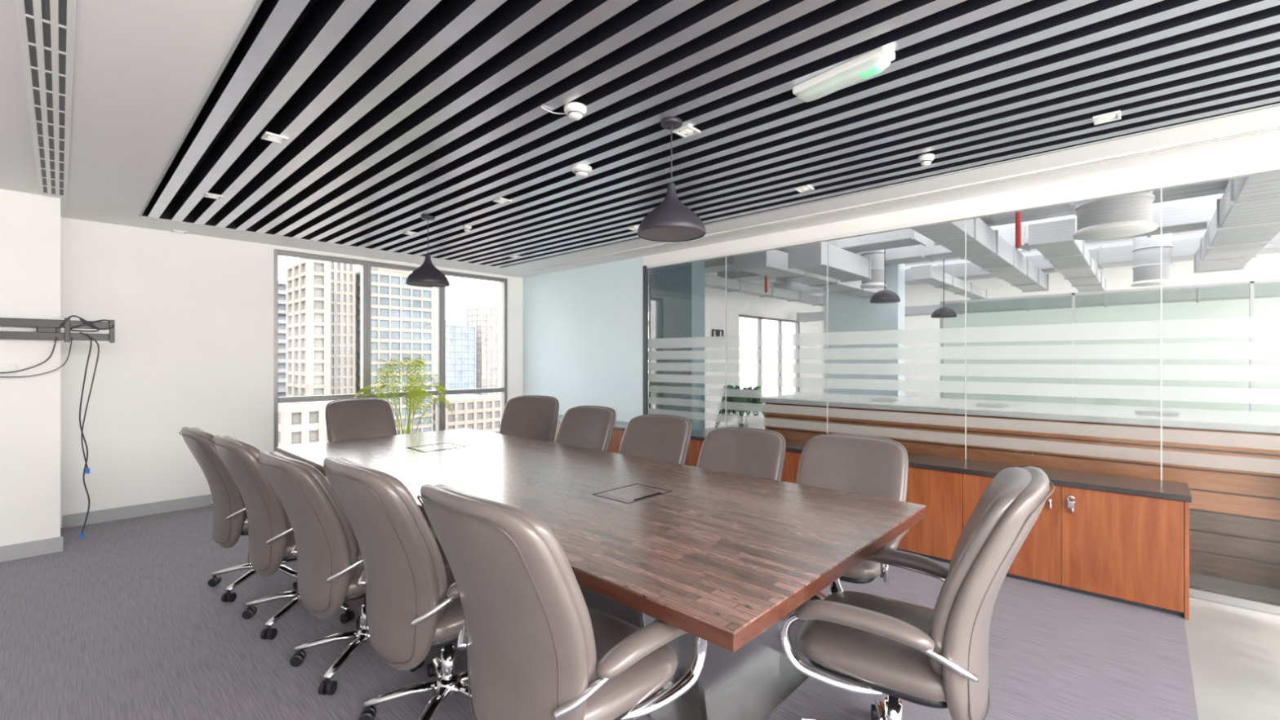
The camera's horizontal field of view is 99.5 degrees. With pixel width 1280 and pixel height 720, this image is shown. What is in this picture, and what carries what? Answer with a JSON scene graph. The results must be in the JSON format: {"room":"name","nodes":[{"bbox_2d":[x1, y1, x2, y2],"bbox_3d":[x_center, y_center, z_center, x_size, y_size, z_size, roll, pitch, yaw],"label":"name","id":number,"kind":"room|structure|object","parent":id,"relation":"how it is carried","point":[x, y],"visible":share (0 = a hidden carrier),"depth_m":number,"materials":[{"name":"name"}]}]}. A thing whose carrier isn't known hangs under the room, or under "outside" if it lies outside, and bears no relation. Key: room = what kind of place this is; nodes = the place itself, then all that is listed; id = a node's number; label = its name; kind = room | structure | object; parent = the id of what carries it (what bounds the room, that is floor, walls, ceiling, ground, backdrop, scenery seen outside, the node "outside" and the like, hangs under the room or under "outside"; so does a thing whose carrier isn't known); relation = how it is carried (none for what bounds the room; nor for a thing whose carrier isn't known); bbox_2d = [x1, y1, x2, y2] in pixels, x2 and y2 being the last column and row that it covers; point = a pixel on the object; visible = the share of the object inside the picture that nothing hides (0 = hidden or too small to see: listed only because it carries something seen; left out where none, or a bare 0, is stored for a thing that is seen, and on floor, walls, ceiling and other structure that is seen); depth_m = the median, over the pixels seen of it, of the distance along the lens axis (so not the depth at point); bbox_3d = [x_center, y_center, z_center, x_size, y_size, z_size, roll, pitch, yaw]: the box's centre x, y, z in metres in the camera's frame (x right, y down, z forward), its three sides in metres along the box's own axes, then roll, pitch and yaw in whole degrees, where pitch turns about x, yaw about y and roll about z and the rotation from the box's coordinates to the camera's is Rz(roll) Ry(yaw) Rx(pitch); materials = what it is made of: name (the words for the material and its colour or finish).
{"room":"conference room","nodes":[
{"label":"conference room","id":0,"kind":"room"},
{"bbox_2d":[0,188,60,546],"bbox_3d":[-5.277,-0.100,3.911,1.010,3.100,1.500,0,0,43],"label":"wall pier","id":1,"kind":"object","parent":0,"point":[30,223],"visible":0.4,"depth_m":4.00,"materials":[{"name":"white paint"}]},
{"bbox_2d":[0,536,63,562],"bbox_3d":[-4.898,1.395,3.566,0.014,0.110,1.514,0,0,43],"label":"baseboard","id":2,"kind":"object","parent":1,"relation":"attached to","point":[26,549],"visible":1,"depth_m":4.00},
{"bbox_2d":[0,317,114,342],"bbox_3d":[-4.468,-0.225,3.955,0.109,0.180,0.910,0,0,43],"label":"wall bracket","id":3,"kind":"object","parent":1,"relation":"attached to","point":[46,329],"visible":0.98,"depth_m":4.03,"materials":[{"name":"grey metal"}]},
{"bbox_2d":[79,332,92,538],"bbox_3d":[-4.234,0.570,4.140,0.016,1.569,0.070,0,0,43],"label":"cable","id":4,"kind":"object","parent":3,"relation":"hanging from","point":[82,534],"visible":1,"depth_m":4.13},
{"bbox_2d":[59,315,114,332],"bbox_3d":[-4.215,-0.275,4.138,0.042,0.122,0.292,0,0,43],"label":"cable","id":5,"kind":"object","parent":3,"relation":"hanging from","point":[86,322],"visible":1,"depth_m":4.13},
{"bbox_2d":[80,334,99,473],"bbox_3d":[-4.202,0.336,4.145,0.016,1.058,0.099,0,0,43],"label":"cable","id":6,"kind":"object","parent":3,"relation":"hanging from","point":[87,469],"visible":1,"depth_m":4.13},
{"bbox_2d":[60,217,822,528],"bbox_3d":[0.065,-0.250,10.211,0.200,3.400,15.000,0,0,43],"label":"wall","id":7,"kind":"structure","parent":0,"point":[192,314],"depth_m":5.20,"materials":[{"name":"white paint"}]},
{"bbox_2d":[62,493,212,528],"bbox_3d":[-4.445,1.395,5.236,0.014,0.110,1.548,0,0,43],"label":"baseboard","id":8,"kind":"structure","parent":7,"relation":"attached to","point":[154,508],"depth_m":5.00,"materials":[{"name":"paint"}]},
{"bbox_2d":[273,248,367,476],"bbox_3d":[-3.642,0.070,6.202,0.105,2.520,0.960,0,0,43],"label":"window","id":9,"kind":"structure","parent":7,"relation":"in","point":[363,264],"depth_m":6.16,"materials":[{"name":"grey metal"}]},
{"bbox_2d":[367,261,442,431],"bbox_3d":[-2.990,0.070,6.900,0.105,2.520,0.950,0,0,43],"label":"window","id":10,"kind":"structure","parent":7,"relation":"in","point":[438,290],"depth_m":7.12,"materials":[{"name":"grey metal"}]},
{"bbox_2d":[442,271,506,430],"bbox_3d":[-2.324,0.070,7.612,0.105,2.520,1.000,0,0,43],"label":"window","id":11,"kind":"structure","parent":7,"relation":"in","point":[503,389],"depth_m":7.82,"materials":[{"name":"grey metal"}]},
{"bbox_2d":[738,314,799,403],"bbox_3d":[3.237,0.000,13.543,0.080,2.100,3.000,0,0,43],"label":"window","id":12,"kind":"structure","parent":7,"relation":"in","point":[759,318],"depth_m":13.88,"materials":[{"name":"grey metal"}]},
{"bbox_2d":[0,505,1198,719],"bbox_3d":[-1.335,1.500,3.461,6.980,0.100,6.230,0,0,43],"label":"floor","id":13,"kind":"structure","parent":0,"point":[123,622],"depth_m":2.73,"materials":[{"name":"carpet"}]},
{"bbox_2d":[178,426,297,602],"bbox_3d":[-2.477,0.930,3.514,0.703,1.038,0.780,0,0,43],"label":"office chair","id":14,"kind":"object","parent":13,"relation":"on","point":[229,513],"visible":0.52,"depth_m":3.23,"materials":[{"name":"leather"}]},
{"bbox_2d":[190,426,247,519],"bbox_3d":[-2.623,0.716,3.358,0.590,0.596,0.269,0,0,43],"label":"cushion","id":15,"kind":"object","parent":14,"relation":"on","point":[228,503],"depth_m":3.20,"materials":[{"name":"beige leather"}]},
{"bbox_2d":[210,435,357,639],"bbox_3d":[-1.939,0.924,3.079,0.703,1.048,0.780,0,0,43],"label":"office chair","id":16,"kind":"object","parent":13,"relation":"on","point":[271,537],"visible":0.62,"depth_m":2.80,"materials":[{"name":"leather"}]},
{"bbox_2d":[222,435,293,542],"bbox_3d":[-2.086,0.709,2.923,0.590,0.602,0.269,0,0,43],"label":"cushion","id":17,"kind":"object","parent":16,"relation":"on","point":[268,521],"depth_m":2.76,"materials":[{"name":"beige leather"}]},
{"bbox_2d":[255,451,448,694],"bbox_3d":[-1.371,0.930,2.616,0.703,1.038,0.780,0,0,42],"label":"office chair","id":18,"kind":"object","parent":13,"relation":"on","point":[330,562],"visible":0.64,"depth_m":2.34,"materials":[{"name":"leather"}]},
{"bbox_2d":[268,451,359,578],"bbox_3d":[-1.515,0.716,2.458,0.590,0.596,0.269,0,0,42],"label":"cushion","id":19,"kind":"object","parent":18,"relation":"on","point":[326,546],"depth_m":2.30,"materials":[{"name":"beige leather"}]},
{"bbox_2d":[324,397,396,441],"bbox_3d":[-2.491,0.909,5.002,0.780,1.080,0.703,0,0,43],"label":"office chair","id":20,"kind":"object","parent":13,"relation":"on","point":[347,419],"visible":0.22,"depth_m":5.11,"materials":[{"name":"grey leather"}]},
{"bbox_2d":[320,457,471,719],"bbox_3d":[-0.827,0.906,2.189,0.703,1.085,0.780,0,0,43],"label":"office chair","id":21,"kind":"object","parent":13,"relation":"on","point":[414,607],"visible":0.84,"depth_m":1.92,"materials":[{"name":"grey leather"}]},
{"bbox_2d":[335,457,447,619],"bbox_3d":[-0.974,0.683,2.033,0.590,0.623,0.269,0,0,43],"label":"cushion","id":22,"kind":"object","parent":21,"relation":"on","point":[403,576],"depth_m":1.88,"materials":[{"name":"beige leather"}]},
{"bbox_2d":[354,356,456,435],"bbox_3d":[-2.696,0.705,6.275,1.091,1.490,1.004,0,0,6],"label":"potted palm","id":23,"kind":"object","parent":13,"relation":"on","point":[420,392],"visible":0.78,"depth_m":6.19,"materials":[{"name":"plant"}]},
{"bbox_2d":[499,395,559,442],"bbox_3d":[-1.171,0.909,5.300,0.703,1.080,0.780,0,0,15],"label":"office chair","id":24,"kind":"object","parent":13,"relation":"on","point":[535,417],"visible":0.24,"depth_m":5.46,"materials":[{"name":"grey leather"}]},
{"bbox_2d":[417,484,707,719],"bbox_3d":[-0.255,0.901,1.695,0.703,1.096,0.780,0,0,43],"label":"office chair","id":25,"kind":"object","parent":13,"relation":"on","point":[535,646],"visible":0.95,"depth_m":1.43,"materials":[{"name":"beige leather"}]},
{"bbox_2d":[434,484,596,685],"bbox_3d":[-0.402,0.676,1.539,0.590,0.629,0.269,0,0,43],"label":"cushion","id":26,"kind":"object","parent":25,"relation":"on","point":[527,620],"depth_m":1.39,"materials":[{"name":"beige leather"}]},
{"bbox_2d":[554,405,616,451],"bbox_3d":[-0.604,0.930,4.573,0.703,1.038,0.780,0,0,37],"label":"office chair","id":27,"kind":"object","parent":13,"relation":"on","point":[590,427],"visible":0.27,"depth_m":4.70,"materials":[{"name":"grey leather"}]},
{"bbox_2d":[275,427,926,719],"bbox_3d":[-0.775,1.074,3.488,4.342,0.751,1.665,0,0,43],"label":"conference table","id":28,"kind":"object","parent":13,"relation":"on","point":[718,557],"visible":0.66,"depth_m":2.35,"materials":[{"name":"brown wood"}]},
{"bbox_2d":[608,429,624,453],"bbox_3d":[-0.408,1.120,6.522,1.089,0.660,0.434,0,0,43],"label":"base cabinet","id":29,"kind":"object","parent":13,"relation":"on","point":[617,435],"visible":0.02,"depth_m":6.14,"materials":[{"name":"brown wood"}]},
{"bbox_2d":[618,413,692,464],"bbox_3d":[-0.013,0.940,4.006,0.703,1.017,0.780,0,0,37],"label":"office chair","id":30,"kind":"object","parent":13,"relation":"on","point":[658,437],"visible":0.26,"depth_m":4.14,"materials":[{"name":"grey leather"}]},
{"bbox_2d":[684,439,703,466],"bbox_3d":[0.387,1.120,5.777,1.089,0.660,0.434,0,0,43],"label":"base cabinet","id":31,"kind":"object","parent":13,"relation":"on","point":[695,446],"visible":0.02,"depth_m":5.39,"materials":[{"name":"brown wood"}]},
{"bbox_2d":[696,426,786,480],"bbox_3d":[0.543,0.959,3.458,0.703,0.980,0.780,0,0,37],"label":"office chair","id":32,"kind":"object","parent":13,"relation":"on","point":[750,451],"visible":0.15,"depth_m":3.60,"materials":[{"name":"grey leather"}]},
{"bbox_2d":[781,451,801,483],"bbox_3d":[1.183,1.120,5.032,1.089,0.660,0.434,0,0,43],"label":"base cabinet","id":33,"kind":"object","parent":13,"relation":"on","point":[792,460],"visible":0.02,"depth_m":4.67,"materials":[{"name":"brown wood"}]},
{"bbox_2d":[792,433,909,611],"bbox_3d":[1.084,0.948,2.953,0.703,1.001,0.780,0,0,37],"label":"office chair","id":34,"kind":"object","parent":13,"relation":"on","point":[862,464],"visible":0.34,"depth_m":3.06,"materials":[{"name":"leather"}]},
{"bbox_2d":[795,435,906,501],"bbox_3d":[1.213,0.742,3.123,0.590,0.575,0.269,0,0,37],"label":"cushion","id":35,"kind":"object","parent":34,"relation":"on","point":[867,465],"depth_m":3.09,"materials":[{"name":"beige leather"}]},
{"bbox_2d":[780,466,1054,719],"bbox_3d":[0.928,0.898,1.854,0.780,1.101,0.703,0,0,35],"label":"office chair","id":36,"kind":"object","parent":13,"relation":"on","point":[859,642],"visible":0.97,"depth_m":1.62,"materials":[{"name":"leather"}]},
{"bbox_2d":[928,466,1031,675],"bbox_3d":[1.103,0.672,1.731,0.269,0.632,0.590,0,0,35],"label":"cushion","id":37,"kind":"object","parent":36,"relation":"on","point":[1000,522],"depth_m":1.53,"materials":[{"name":"beige leather"}]},
{"bbox_2d":[896,466,963,563],"bbox_3d":[1.979,1.120,4.287,1.089,0.660,0.434,0,0,43],"label":"base cabinet","id":38,"kind":"object","parent":13,"relation":"on","point":[936,535],"visible":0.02,"depth_m":3.90,"materials":[{"name":"brown wood"}]},
{"bbox_2d":[963,473,1189,620],"bbox_3d":[2.782,1.120,3.536,1.109,0.660,0.434,0,0,43],"label":"base cabinet","id":39,"kind":"object","parent":13,"relation":"on","point":[1131,549],"visible":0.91,"depth_m":3.25,"materials":[{"name":"brown wood"}]},
{"bbox_2d":[557,414,1191,502],"bbox_3d":[0.803,0.772,5.410,6.580,0.035,0.438,0,0,43],"label":"countertop","id":40,"kind":"structure","parent":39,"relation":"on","point":[1173,491],"depth_m":3.54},
{"bbox_2d":[0,0,1279,277],"bbox_3d":[-0.222,-1.440,2.419,10.030,0.420,6.230,0,0,43],"label":"ceiling","id":41,"kind":"structure","parent":0,"point":[433,108],"depth_m":2.70,"materials":[{"name":"white paint"}]},
{"bbox_2d":[15,0,75,197],"bbox_3d":[-2.616,-1.224,2.400,4.740,0.012,0.140,0,0,43],"label":"ceiling vent","id":42,"kind":"object","parent":41,"relation":"in","point":[46,27],"visible":1,"depth_m":2.36,"materials":[{"name":"white plastic"}]},
{"bbox_2d":[138,0,262,217],"bbox_3d":[-0.812,-1.227,1.395,9.492,0.006,0.012,0,0,43],"label":"trim","id":43,"kind":"structure","parent":41,"relation":"attached to","point":[258,2],"depth_m":2.42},
{"bbox_2d":[261,131,288,144],"bbox_3d":[-2.014,-1.226,2.989,0.104,0.016,0.104,0,0,43],"label":"recessed light","id":44,"kind":"object","parent":41,"relation":"in","point":[273,137],"visible":1,"depth_m":2.98,"materials":[{"name":"white plastic"}]},
{"bbox_2d":[405,214,449,287],"bbox_3d":[-1.817,-0.938,4.645,0.356,0.585,0.356,0,0,43],"label":"pendant lamp","id":45,"kind":"object","parent":41,"relation":"hanging from","point":[427,275],"visible":1,"depth_m":4.58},
{"bbox_2d":[407,281,448,286],"bbox_3d":[-1.817,-0.656,4.645,0.336,0.014,0.336,0,0,43],"label":"diffuser","id":46,"kind":"object","parent":45,"relation":"attached to","point":[412,283],"depth_m":4.68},
{"bbox_2d":[564,102,586,120],"bbox_3d":[-0.315,-1.202,2.640,0.110,0.057,0.110,0,0,43],"label":"ceiling sensor","id":47,"kind":"object","parent":41,"relation":"attached to","point":[575,111],"visible":1,"depth_m":2.61,"materials":[{"name":"white plastic"}]},
{"bbox_2d":[571,164,591,177],"bbox_3d":[-0.372,-1.202,3.471,0.130,0.057,0.130,0,0,43],"label":"smoke detector","id":48,"kind":"object","parent":41,"relation":"attached to","point":[581,171],"visible":1,"depth_m":3.44,"materials":[{"name":"white plastic"}]},
{"bbox_2d":[636,116,706,241],"bbox_3d":[0.162,-0.938,2.793,0.356,0.585,0.356,0,0,43],"label":"pendant lamp","id":49,"kind":"object","parent":41,"relation":"hanging from","point":[671,220],"visible":1,"depth_m":2.73,"materials":[{"name":"metal"}]},
{"bbox_2d":[639,226,704,240],"bbox_3d":[0.162,-0.656,2.793,0.336,0.014,0.336,0,0,43],"label":"diffuser","id":50,"kind":"object","parent":49,"relation":"attached to","point":[651,233],"depth_m":2.81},
{"bbox_2d":[673,124,700,137],"bbox_3d":[0.251,-1.226,2.905,0.104,0.016,0.104,0,0,43],"label":"recessed light","id":51,"kind":"object","parent":41,"relation":"in","point":[687,129],"visible":0.98,"depth_m":2.90,"materials":[{"name":"white plastic"}]},
{"bbox_2d":[792,44,895,102],"bbox_3d":[0.852,-1.193,2.301,0.090,0.074,0.430,0,0,-39],"label":"emergency light","id":52,"kind":"object","parent":41,"relation":"attached to","point":[868,64],"visible":1,"depth_m":2.25,"materials":[{"name":"white plastic"}]},
{"bbox_2d":[501,103,1279,267],"bbox_3d":[1.608,-1.227,3.981,9.492,0.006,0.012,0,0,43],"label":"trim","id":53,"kind":"structure","parent":41,"relation":"attached to","point":[1278,104],"depth_m":3.39,"materials":[{"name":"metal"}]},
{"bbox_2d":[533,123,1279,270],"bbox_3d":[1.715,-1.224,4.394,8.540,0.012,0.100,0,0,43],"label":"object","id":54,"kind":"object","parent":41,"relation":"in","point":[1276,127],"visible":0.99,"depth_m":3.72,"materials":[{"name":"paint"}]},
{"bbox_2d":[917,153,934,166],"bbox_3d":[1.727,-1.202,3.273,0.090,0.057,0.090,0,0,43],"label":"ceiling sensor","id":55,"kind":"object","parent":41,"relation":"attached to","point":[926,159],"visible":1,"depth_m":3.25,"materials":[{"name":"white plastic"}]},
{"bbox_2d":[1093,110,1120,124],"bbox_3d":[2.360,-1.226,2.740,0.104,0.016,0.104,0,0,43],"label":"recessed light","id":56,"kind":"object","parent":41,"relation":"in","point":[1109,117],"visible":1,"depth_m":2.73,"materials":[{"name":"white plastic"}]},
{"bbox_2d":[522,143,1279,422],"bbox_3d":[1.948,-0.225,4.738,10.030,3.350,0.120,0,0,43],"label":"wall","id":57,"kind":"structure","parent":0,"point":[583,327],"depth_m":6.71,"materials":[{"name":"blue paint"}]},
{"bbox_2d":[643,265,650,414],"bbox_3d":[0.080,0.168,6.444,0.050,2.565,0.080,0,0,43],"label":"trim","id":58,"kind":"structure","parent":57,"relation":"attached to","point":[645,269],"depth_m":6.42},
{"bbox_2d":[648,256,726,424],"bbox_3d":[0.500,0.158,6.048,1.100,2.485,0.016,0,0,43],"label":"window","id":59,"kind":"structure","parent":57,"relation":"in","point":[709,341],"depth_m":6.03,"materials":[{"name":"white glass"}]},
{"bbox_2d":[725,240,828,434],"bbox_3d":[1.304,0.158,5.296,1.100,2.485,0.016,0,0,43],"label":"window","id":60,"kind":"structure","parent":57,"relation":"in","point":[800,339],"depth_m":5.24,"materials":[{"name":"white glass"}]},
{"bbox_2d":[827,218,966,458],"bbox_3d":[2.107,0.158,4.545,1.100,2.485,0.016,0,0,43],"label":"glass panel","id":61,"kind":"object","parent":57,"relation":"in","point":[957,335],"depth_m":4.49,"materials":[{"name":"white glass"}]},
{"bbox_2d":[646,163,1279,268],"bbox_3d":[2.500,-1.100,4.179,6.580,0.030,0.060,0,0,43],"label":"trim","id":62,"kind":"structure","parent":57,"relation":"attached to","point":[1276,167],"depth_m":3.94,"materials":[{"name":"paint"}]},
{"bbox_2d":[965,187,1162,480],"bbox_3d":[2.905,0.158,3.798,1.085,2.485,0.016,0,0,43],"label":"glass panel","id":63,"kind":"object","parent":57,"relation":"in","point":[1140,329],"depth_m":3.74,"materials":[{"name":"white glass"}]},
{"bbox_2d":[1162,169,1279,604],"bbox_3d":[3.700,0.158,3.054,1.095,2.485,0.016,0,0,43],"label":"glass panel","id":64,"kind":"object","parent":57,"relation":"in","point":[1254,326],"depth_m":3.25,"materials":[{"name":"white glass"}]},
{"bbox_2d":[1189,585,1279,615],"bbox_3d":[2.500,1.425,4.179,6.580,0.050,0.060,0,0,43],"label":"trim","id":65,"kind":"structure","parent":57,"relation":"attached to","point":[1224,598],"depth_m":3.20,"materials":[{"name":"metal"}]},
{"bbox_2d":[705,419,1279,719],"bbox_3d":[4.017,1.501,5.486,12.030,0.098,16.500,0,0,43],"label":"floor","id":66,"kind":"structure","parent":0,"point":[1234,651],"depth_m":2.69,"materials":[{"name":"tile"}]},
{"bbox_2d":[650,260,705,430],"bbox_3d":[0.483,-0.225,7.834,0.900,3.350,0.300,0,0,43],"label":"glass panel","id":67,"kind":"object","parent":66,"relation":"on","point":[677,291],"depth_m":7.61,"materials":[{"name":"glass"}]},
{"bbox_2d":[714,384,765,428],"bbox_3d":[1.403,0.901,7.635,0.811,1.098,0.700,0,0,43],"label":"potted palm","id":68,"kind":"object","parent":66,"relation":"on","point":[749,398],"visible":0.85,"depth_m":7.55,"materials":[{"name":"plant"}]},
{"bbox_2d":[824,263,904,399],"bbox_3d":[4.560,-0.225,11.072,1.470,3.350,0.400,0,0,43],"label":"pillar","id":69,"kind":"structure","parent":66,"relation":"on","point":[846,312],"depth_m":10.82,"materials":[{"name":"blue paint"}]},
{"bbox_2d":[760,394,1279,589],"bbox_3d":[4.103,0.927,3.748,7.030,1.045,0.660,0,0,43],"label":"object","id":70,"kind":"object","parent":66,"relation":"on","point":[1229,465],"depth_m":3.90,"materials":[{"name":"brown wood"}]},
{"bbox_2d":[1134,410,1181,416],"bbox_3d":[3.831,0.396,4.016,0.250,0.018,0.250,0,0,43],"label":"desk tray","id":71,"kind":"object","parent":70,"relation":"on","point":[1141,412],"visible":0.98,"depth_m":4.00,"materials":[{"name":"white plastic"}]},
{"bbox_2d":[939,279,1279,416],"bbox_3d":[6.603,0.260,6.983,4.930,2.380,0.060,0,0,43],"label":"glass wall","id":72,"kind":"structure","parent":66,"relation":"on","point":[1251,283],"depth_m":7.20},
{"bbox_2d":[715,193,1279,293],"bbox_3d":[6.072,-1.960,7.828,12.230,0.120,10.270,0,0,43],"label":"ceiling","id":73,"kind":"structure","parent":0,"point":[1195,233],"depth_m":8.86,"materials":[{"name":"paint"}]},
{"bbox_2d":[705,271,824,306],"bbox_3d":[2.808,-1.556,10.794,0.286,0.688,5.630,0,0,43],"label":"air duct","id":74,"kind":"object","parent":73,"relation":"hanging from","point":[711,281],"visible":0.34,"depth_m":10.03,"materials":[{"name":"metal"}]},
{"bbox_2d":[735,249,886,297],"bbox_3d":[3.044,-1.566,8.998,0.486,0.668,4.530,0,0,43],"label":"air duct","id":75,"kind":"object","parent":73,"relation":"hanging from","point":[771,263],"visible":0.53,"depth_m":7.87,"materials":[{"name":"metal"}]},
{"bbox_2d":[705,228,926,273],"bbox_3d":[2.192,-1.726,8.563,4.130,0.348,0.536,0,0,43],"label":"air duct","id":76,"kind":"object","parent":73,"relation":"hanging from","point":[908,237],"visible":0.16,"depth_m":7.48,"materials":[{"name":"metal"}]},
{"bbox_2d":[787,241,871,282],"bbox_3d":[2.588,-1.526,7.302,0.436,0.748,1.630,0,0,43],"label":"air duct","id":77,"kind":"object","parent":73,"relation":"hanging from","point":[844,265],"visible":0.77,"depth_m":6.94,"materials":[{"name":"metal"}]},
{"bbox_2d":[860,249,885,288],"bbox_3d":[3.547,-1.505,8.254,0.365,0.790,0.365,0,0,43],"label":"duct","id":78,"kind":"object","parent":73,"relation":"hanging from","point":[877,281],"visible":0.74,"depth_m":8.11,"materials":[{"name":"silver metal"}]},
{"bbox_2d":[860,282,885,288],"bbox_3d":[3.547,-1.135,8.254,0.365,0.050,0.365,0,0,43],"label":"air diffuser","id":79,"kind":"object","parent":78,"relation":"attached to","point":[864,285],"depth_m":8.15,"materials":[{"name":"white plastic"}]},
{"bbox_2d":[869,248,900,303],"bbox_3d":[3.500,-1.364,7.750,0.400,1.072,0.400,0,0,43],"label":"dome lamp","id":80,"kind":"object","parent":73,"relation":"hanging from","point":[885,296],"visible":0.97,"depth_m":7.63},
{"bbox_2d":[930,258,956,318],"bbox_3d":[4.783,-1.288,8.535,0.360,1.225,0.360,0,0,43],"label":"dome lamp","id":81,"kind":"object","parent":73,"relation":"hanging from","point":[944,312],"visible":0.97,"depth_m":8.44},
{"bbox_2d":[910,264,986,299],"bbox_3d":[5.504,-1.556,9.504,0.286,0.688,3.830,0,0,43],"label":"air duct","id":82,"kind":"object","parent":73,"relation":"hanging from","point":[927,274],"visible":0.83,"depth_m":8.83,"materials":[{"name":"metal"}]},
{"bbox_2d":[717,196,1222,281],"bbox_3d":[4.901,-1.726,7.945,8.730,0.348,0.536,0,0,43],"label":"air duct","id":83,"kind":"object","parent":73,"relation":"hanging from","point":[1192,215],"visible":0.33,"depth_m":7.31,"materials":[{"name":"metal"}]},
{"bbox_2d":[911,217,1048,292],"bbox_3d":[4.833,-1.566,7.324,0.386,0.668,6.730,0,0,43],"label":"air duct","id":84,"kind":"object","parent":73,"relation":"hanging from","point":[986,249],"visible":0.62,"depth_m":6.50,"materials":[{"name":"metal"}]},
{"bbox_2d":[1013,211,1022,250],"bbox_3d":[3.468,-1.454,4.972,0.068,0.893,0.070,0,0,43],"label":"pipe","id":85,"kind":"object","parent":73,"relation":"hanging from","point":[1018,215],"visible":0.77,"depth_m":4.96,"materials":[{"name":"red metal"}]},
{"bbox_2d":[772,232,1279,293],"bbox_3d":[6.853,-1.726,9.885,9.530,0.348,0.636,0,0,43],"label":"air duct","id":86,"kind":"object","parent":73,"relation":"hanging from","point":[1183,250],"visible":0.32,"depth_m":9.03,"materials":[{"name":"metal"}]},
{"bbox_2d":[796,282,1279,322],"bbox_3d":[7.639,-1.441,10.724,9.530,0.918,0.536,0,0,43],"label":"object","id":87,"kind":"object","parent":73,"relation":"hanging from","point":[1264,290],"visible":0.73,"depth_m":9.75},
{"bbox_2d":[1028,216,1106,292],"bbox_3d":[6.167,-1.556,7.651,0.386,0.688,5.630,0,0,43],"label":"air duct","id":88,"kind":"object","parent":73,"relation":"hanging from","point":[1069,256],"visible":0.93,"depth_m":6.31,"materials":[{"name":"metal"}]},
{"bbox_2d":[979,178,1230,226],"bbox_3d":[5.504,-1.726,4.710,5.430,0.348,0.636,0,0,43],"label":"air duct","id":89,"kind":"object","parent":73,"relation":"hanging from","point":[1219,187],"visible":0.04,"depth_m":5.47,"materials":[{"name":"metal"}]},
{"bbox_2d":[1071,191,1158,239],"bbox_3d":[4.146,-1.505,4.748,0.570,0.790,0.570,0,0,43],"label":"pendant lamp","id":90,"kind":"object","parent":73,"relation":"hanging from","point":[1131,215],"visible":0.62,"depth_m":4.59,"materials":[{"name":"silver metal"}]},
{"bbox_2d":[1071,220,1158,239],"bbox_3d":[4.146,-1.135,4.748,0.570,0.050,0.570,0,0,43],"label":"air diffuser","id":91,"kind":"object","parent":90,"relation":"attached to","point":[1103,229],"depth_m":4.65,"materials":[{"name":"white plastic"}]},
{"bbox_2d":[1130,232,1174,286],"bbox_3d":[7.211,-1.480,7.633,0.456,0.840,0.456,0,0,43],"label":"duct","id":92,"kind":"object","parent":73,"relation":"hanging from","point":[1146,268],"visible":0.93,"depth_m":7.49,"materials":[{"name":"silver metal"}]},
{"bbox_2d":[1130,279,1174,286],"bbox_3d":[7.211,-1.085,7.633,0.456,0.050,0.456,0,0,43],"label":"air diffuser","id":93,"kind":"object","parent":92,"relation":"attached to","point":[1136,282],"depth_m":7.54,"materials":[{"name":"white plastic"}]},
{"bbox_2d":[1193,171,1279,273],"bbox_3d":[6.064,-1.566,5.419,0.486,0.668,5.830,0,0,43],"label":"air duct","id":94,"kind":"object","parent":73,"relation":"hanging from","point":[1246,219],"visible":0.68,"depth_m":5.11,"materials":[{"name":"metal"}]},
{"bbox_2d":[822,254,1279,417],"bbox_3d":[9.705,-0.250,11.564,12.030,3.400,0.150,0,0,43],"label":"wall","id":95,"kind":"structure","parent":0,"point":[1264,267],"depth_m":11.32,"materials":[{"name":"white paint"}]},
{"label":"outside","id":96,"kind":"structure","parent":0,"visible":0},
{"bbox_3d":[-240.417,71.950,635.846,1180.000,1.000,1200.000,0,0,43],"label":"ground","id":97,"kind":"structure","parent":96,"visible":0},
{"bbox_2d":[278,280,285,396],"bbox_3d":[-131.253,21.950,197.671,24.200,99.000,10.700,0,0,43],"label":"tower","id":98,"kind":"structure","parent":97,"relation":"on","point":[282,284],"depth_m":188.48,"materials":[{"name":"grey concrete"}]},
{"bbox_2d":[278,400,333,446],"bbox_3d":[-66.140,39.700,106.322,23.320,63.500,12.320,0,0,43],"label":"tower","id":99,"kind":"structure","parent":97,"relation":"on","point":[300,423],"depth_m":96.41,"materials":[{"name":"beige concrete"}]},
{"bbox_2d":[285,257,330,396],"bbox_3d":[-91.625,21.450,149.426,19.600,100.000,5.600,0,0,43],"label":"tower","id":100,"kind":"structure","parent":97,"relation":"on","point":[308,282],"depth_m":144.16,"materials":[{"name":"beige concrete"}]},
{"bbox_2d":[330,262,355,395],"bbox_3d":[-92.560,21.450,161.599,20.900,100.000,7.400,0,0,43],"label":"tower","id":101,"kind":"structure","parent":97,"relation":"on","point":[343,276],"depth_m":154.66,"materials":[{"name":"beige concrete"}]},
{"bbox_2d":[355,266,433,435],"bbox_3d":[-80.507,21.200,171.501,22.770,100.500,20.270,0,0,43],"label":"tower","id":102,"kind":"structure","parent":97,"relation":"on","point":[402,313],"depth_m":163.67,"materials":[{"name":"white concrete"}]},
{"bbox_2d":[432,319,475,394],"bbox_3d":[-153.037,19.450,443.773,30.880,104.000,23.880,0,0,43],"label":"tower","id":103,"kind":"structure","parent":97,"relation":"on","point":[460,339],"depth_m":433.75,"materials":[{"name":"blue glass"}]},
{"bbox_2d":[432,393,500,433],"bbox_3d":[-73.264,42.950,214.417,31.200,57.000,24.200,0,0,43],"label":"tower","id":104,"kind":"structure","parent":97,"relation":"on","point":[473,411],"depth_m":204.04,"materials":[{"name":"beige concrete"}]},
{"bbox_2d":[466,306,497,396],"bbox_3d":[-137.331,13.450,471.532,25.880,116.000,15.880,0,0,43],"label":"tower","id":105,"kind":"structure","parent":97,"relation":"on","point":[485,320],"depth_m":462.74,"materials":[{"name":"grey glass"}]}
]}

